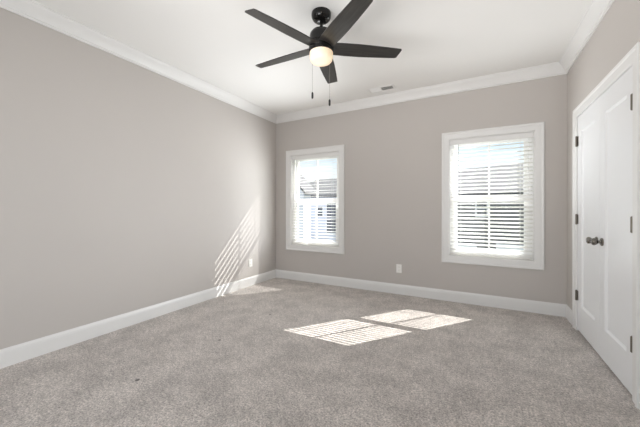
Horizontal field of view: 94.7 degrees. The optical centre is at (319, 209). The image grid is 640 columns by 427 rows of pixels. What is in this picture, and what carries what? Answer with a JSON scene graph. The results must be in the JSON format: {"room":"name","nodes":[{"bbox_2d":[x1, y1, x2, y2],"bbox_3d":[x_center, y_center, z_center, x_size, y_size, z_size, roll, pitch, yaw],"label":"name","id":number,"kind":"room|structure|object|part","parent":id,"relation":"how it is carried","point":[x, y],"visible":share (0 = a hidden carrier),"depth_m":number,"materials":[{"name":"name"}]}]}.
{"room":"empty bedroom","nodes":[
{"label":"empty bedroom","id":0,"kind":"room"},
{"bbox_2d":[0,7,275,349],"bbox_3d":[-1.905,-0.217,3.091,0.170,2.740,4.515,0,0,28],"label":"wall","id":1,"kind":"structure","parent":0,"point":[125,186],"depth_m":2.78,"materials":[{"name":"beige paint"}]},
{"bbox_2d":[0,269,275,368],"bbox_3d":[-1.825,1.085,3.047,0.014,0.135,4.515,0,0,28],"label":"baseboard","id":2,"kind":"structure","parent":1,"relation":"attached to","point":[15,354],"depth_m":2.78,"materials":[{"name":"white paint"}]},
{"bbox_2d":[0,0,276,123],"bbox_3d":[-1.793,-1.528,3.031,0.082,0.118,4.515,0,0,28],"label":"crown molding","id":3,"kind":"structure","parent":1,"relation":"attached to","point":[36,12],"depth_m":2.79,"materials":[{"name":"white paint"}]},
{"bbox_2d":[33,0,591,114],"bbox_3d":[-0.119,-1.645,2.123,4.229,0.120,4.855,0,0,28],"label":"ceiling","id":4,"kind":"structure","parent":0,"point":[215,42],"depth_m":2.74,"materials":[{"name":"paint"}]},
{"bbox_2d":[245,0,401,105],"bbox_3d":[-0.031,-1.224,2.408,1.224,0.722,1.272,0,0,28],"label":"ceiling fan","id":5,"kind":"object","parent":4,"relation":"hanging from","point":[322,43],"visible":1,"depth_m":2.31,"materials":[{"name":"black metal"}]},
{"bbox_3d":[-0.260,-1.306,2.122,0.582,0.006,0.134,0,13,-43],"label":"blade","id":6,"kind":"part","parent":5,"relation":"part of","materials":[{"name":"brown wood"}]},
{"bbox_3d":[-0.317,-1.306,2.555,0.582,0.006,0.134,0,13,28],"label":"blade","id":7,"kind":"part","parent":5,"relation":"part of","materials":[{"name":"brown wood"}]},
{"bbox_3d":[0.010,-1.224,2.378,0.189,0.082,0.189,0,0,28],"label":"lamp shade","id":8,"kind":"part","parent":5,"relation":"part of","materials":[{"name":"white glass"}]},
{"bbox_3d":[0.078,-1.305,2.744,0.134,0.006,0.582,-13,-2,10],"label":"blade","id":9,"kind":"part","parent":5,"relation":"part of","materials":[{"name":"brown wood"}]},
{"bbox_3d":[0.075,-1.108,2.446,0.002,0.378,0.016,0,0,44],"label":"pull chain","id":10,"kind":"part","parent":5,"relation":"part of","materials":[{"name":"metal"}]},
{"bbox_3d":[0.171,-1.305,2.042,0.134,0.006,0.582,14,-6,-25],"label":"blade","id":11,"kind":"part","parent":5,"relation":"part of","materials":[{"name":"brown wood"}]},
{"bbox_3d":[0.379,-1.305,2.427,0.582,0.006,0.134,0,-13,-8],"label":"blade","id":12,"kind":"part","parent":5,"relation":"part of","materials":[{"name":"black wood"}]},
{"bbox_2d":[367,84,395,92],"bbox_3d":[0.805,-1.578,3.859,0.350,0.010,0.150,0,0,28],"label":"ceiling vent","id":13,"kind":"object","parent":4,"relation":"in","point":[387,87],"visible":1,"depth_m":3.84,"materials":[{"name":"white metal"}]},
{"bbox_2d":[0,278,639,426],"bbox_3d":[-0.123,1.215,2.123,4.229,0.120,4.855,0,0,28],"label":"floor","id":14,"kind":"structure","parent":0,"point":[275,352],"depth_m":2.14,"materials":[{"name":"carpet"}]},
{"bbox_2d":[276,74,566,303],"bbox_3d":[0.997,-0.214,4.181,3.889,2.740,0.170,0,0,28],"label":"wall","id":15,"kind":"structure","parent":0,"point":[393,152],"depth_m":3.94,"materials":[{"name":"beige paint"}]},
{"bbox_2d":[286,144,344,253],"bbox_3d":[-0.066,-0.155,4.734,1.057,1.644,0.172,0,0,28],"label":"window","id":16,"kind":"structure","parent":15,"relation":"in","point":[290,177],"depth_m":4.74,"materials":[{"name":"white paint"}]},
{"bbox_2d":[292,152,338,246],"bbox_3d":[-0.082,-0.156,4.703,0.863,1.448,0.057,0,0,28],"label":"window blind","id":17,"kind":"object","parent":16,"relation":"attached to","point":[332,154],"visible":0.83,"depth_m":4.68,"materials":[{"name":"white paint"}]},
{"bbox_3d":[-0.081,0.559,4.708,0.857,0.018,0.046,0,0,28],"label":"rail","id":18,"kind":"part","parent":17,"relation":"part of","materials":[{"name":"white plastic"}]},
{"bbox_3d":[-0.045,-0.152,4.771,0.881,1.478,0.088,0,0,28],"label":"frame","id":19,"kind":"part","parent":16,"relation":"part of","materials":[{"name":"white plastic"}]},
{"bbox_3d":[-0.057,0.190,4.751,0.793,0.706,0.030,0,0,28],"label":"sash","id":20,"kind":"part","parent":16,"relation":"part of","materials":[{"name":"white plastic"}]},
{"bbox_3d":[-0.041,-0.480,4.779,0.793,0.734,0.030,0,0,28],"label":"sash","id":21,"kind":"part","parent":16,"relation":"part of","materials":[{"name":"white plastic"}]},
{"bbox_2d":[396,264,401,272],"bbox_3d":[1.081,0.806,4.034,0.072,0.116,0.008,0,0,28],"label":"wall outlet","id":22,"kind":"object","parent":15,"relation":"attached to","point":[398,266],"visible":1,"depth_m":4.03,"materials":[{"name":"white plastic"}]},
{"bbox_2d":[276,62,565,123],"bbox_3d":[0.938,-1.525,4.071,3.889,0.118,0.082,0,0,28],"label":"crown molding","id":23,"kind":"structure","parent":15,"relation":"attached to","point":[551,69],"depth_m":3.77,"materials":[{"name":"white paint"}]},
{"bbox_2d":[276,269,566,316],"bbox_3d":[0.951,1.088,4.100,3.889,0.135,0.014,0,0,28],"label":"baseboard","id":24,"kind":"structure","parent":15,"relation":"attached to","point":[548,308],"depth_m":3.79,"materials":[{"name":"white paint"}]},
{"bbox_2d":[442,122,544,269],"bbox_3d":[2.057,-0.153,3.582,1.057,1.644,0.172,0,0,28],"label":"window","id":25,"kind":"structure","parent":15,"relation":"in","point":[538,128],"depth_m":3.48,"materials":[{"name":"white paint"}]},
{"bbox_3d":[2.082,-0.478,3.627,0.793,0.734,0.030,0,0,28],"label":"sash","id":26,"kind":"part","parent":25,"relation":"part of","materials":[{"name":"white plastic"}]},
{"bbox_3d":[2.066,0.192,3.598,0.793,0.706,0.030,0,0,28],"label":"sash","id":27,"kind":"part","parent":25,"relation":"part of","materials":[{"name":"white plastic"}]},
{"bbox_2d":[450,132,532,259],"bbox_3d":[2.040,-0.154,3.551,0.863,1.448,0.057,0,0,28],"label":"window blind","id":28,"kind":"object","parent":25,"relation":"attached to","point":[520,136],"visible":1,"depth_m":3.53,"materials":[{"name":"white paint"}]},
{"bbox_3d":[2.042,0.561,3.555,0.857,0.018,0.046,0,0,28],"label":"rail","id":29,"kind":"part","parent":28,"relation":"part of","materials":[{"name":"white plastic"}]},
{"bbox_3d":[2.077,-0.150,3.619,0.881,1.478,0.088,0,0,28],"label":"frame","id":30,"kind":"part","parent":25,"relation":"part of","materials":[{"name":"white plastic"}]},
{"bbox_2d":[567,0,639,309],"bbox_3d":[1.663,-0.213,1.154,0.170,2.740,4.515,0,0,28],"label":"wall","id":31,"kind":"structure","parent":0,"point":[617,33],"depth_m":2.40,"materials":[{"name":"beige paint"}]},
{"bbox_2d":[559,0,613,73],"bbox_3d":[1.554,-1.525,1.214,0.082,0.118,4.515,0,0,28],"label":"crown molding","id":32,"kind":"structure","parent":31,"relation":"attached to","point":[597,9],"depth_m":2.50,"materials":[{"name":"white paint"}]},
{"bbox_2d":[575,97,599,354],"bbox_3d":[2.318,0.129,2.577,0.102,2.024,0.597,0,0,28],"label":"door","id":33,"kind":"structure","parent":31,"relation":"in","point":[587,141],"depth_m":2.55,"materials":[{"name":"white paint"}]},
{"bbox_3d":[2.180,0.247,2.378,0.048,0.055,0.055,0,0,28],"label":"knob","id":34,"kind":"part","parent":33,"relation":"part of","materials":[{"name":"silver metal"}]},
{"bbox_2d":[566,305,639,409],"bbox_3d":[1.581,1.089,1.198,0.014,0.135,4.515,0,0,28],"label":"baseboard","id":35,"kind":"structure","parent":31,"relation":"attached to","point":[568,309],"depth_m":3.00,"materials":[{"name":"white paint"}]},
{"bbox_2d":[572,42,639,407],"bbox_3d":[2.180,0.091,2.310,0.022,2.132,1.361,0,0,28],"label":"door frame","id":36,"kind":"structure","parent":31,"relation":"attached to","point":[632,58],"depth_m":1.78,"materials":[{"name":"white paint"}]},
{"bbox_2d":[591,66,632,393],"bbox_3d":[2.031,0.129,2.049,0.102,2.024,0.597,0,0,28],"label":"door","id":37,"kind":"structure","parent":31,"relation":"in","point":[616,103],"depth_m":2.04,"materials":[{"name":"white paint"}]},
{"bbox_3d":[2.123,0.247,2.273,0.048,0.055,0.055,0,0,28],"label":"knob","id":38,"kind":"part","parent":37,"relation":"part of","materials":[{"name":"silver metal"}]},
{"label":"outside","id":39,"kind":"structure","parent":0,"visible":0},
{"bbox_3d":[13.414,4.269,35.194,110.000,0.200,65.335,0,0,28],"label":"ground","id":40,"kind":"structure","parent":39,"visible":0},
{"bbox_2d":[299,173,318,239],"bbox_3d":[-2.937,0.556,20.056,6.400,7.190,3.050,0,0,28],"label":"house","id":41,"kind":"structure","parent":40,"relation":"on","point":[306,191],"depth_m":17.78,"materials":[{"name":"white"}]},
{"bbox_2d":[309,178,336,241],"bbox_3d":[2.178,0.732,24.971,9.300,6.850,8.730,0,0,28],"label":"house","id":42,"kind":"structure","parent":40,"relation":"on","point":[322,194],"depth_m":21.62,"materials":[{"name":"white"}]},
{"bbox_2d":[457,164,523,252],"bbox_3d":[13.765,0.520,19.624,9.730,7.300,9.700,0,0,-42],"label":"house","id":43,"kind":"structure","parent":40,"relation":"on","point":[512,165],"depth_m":17.58,"materials":[{"name":"grey"}]}
]}

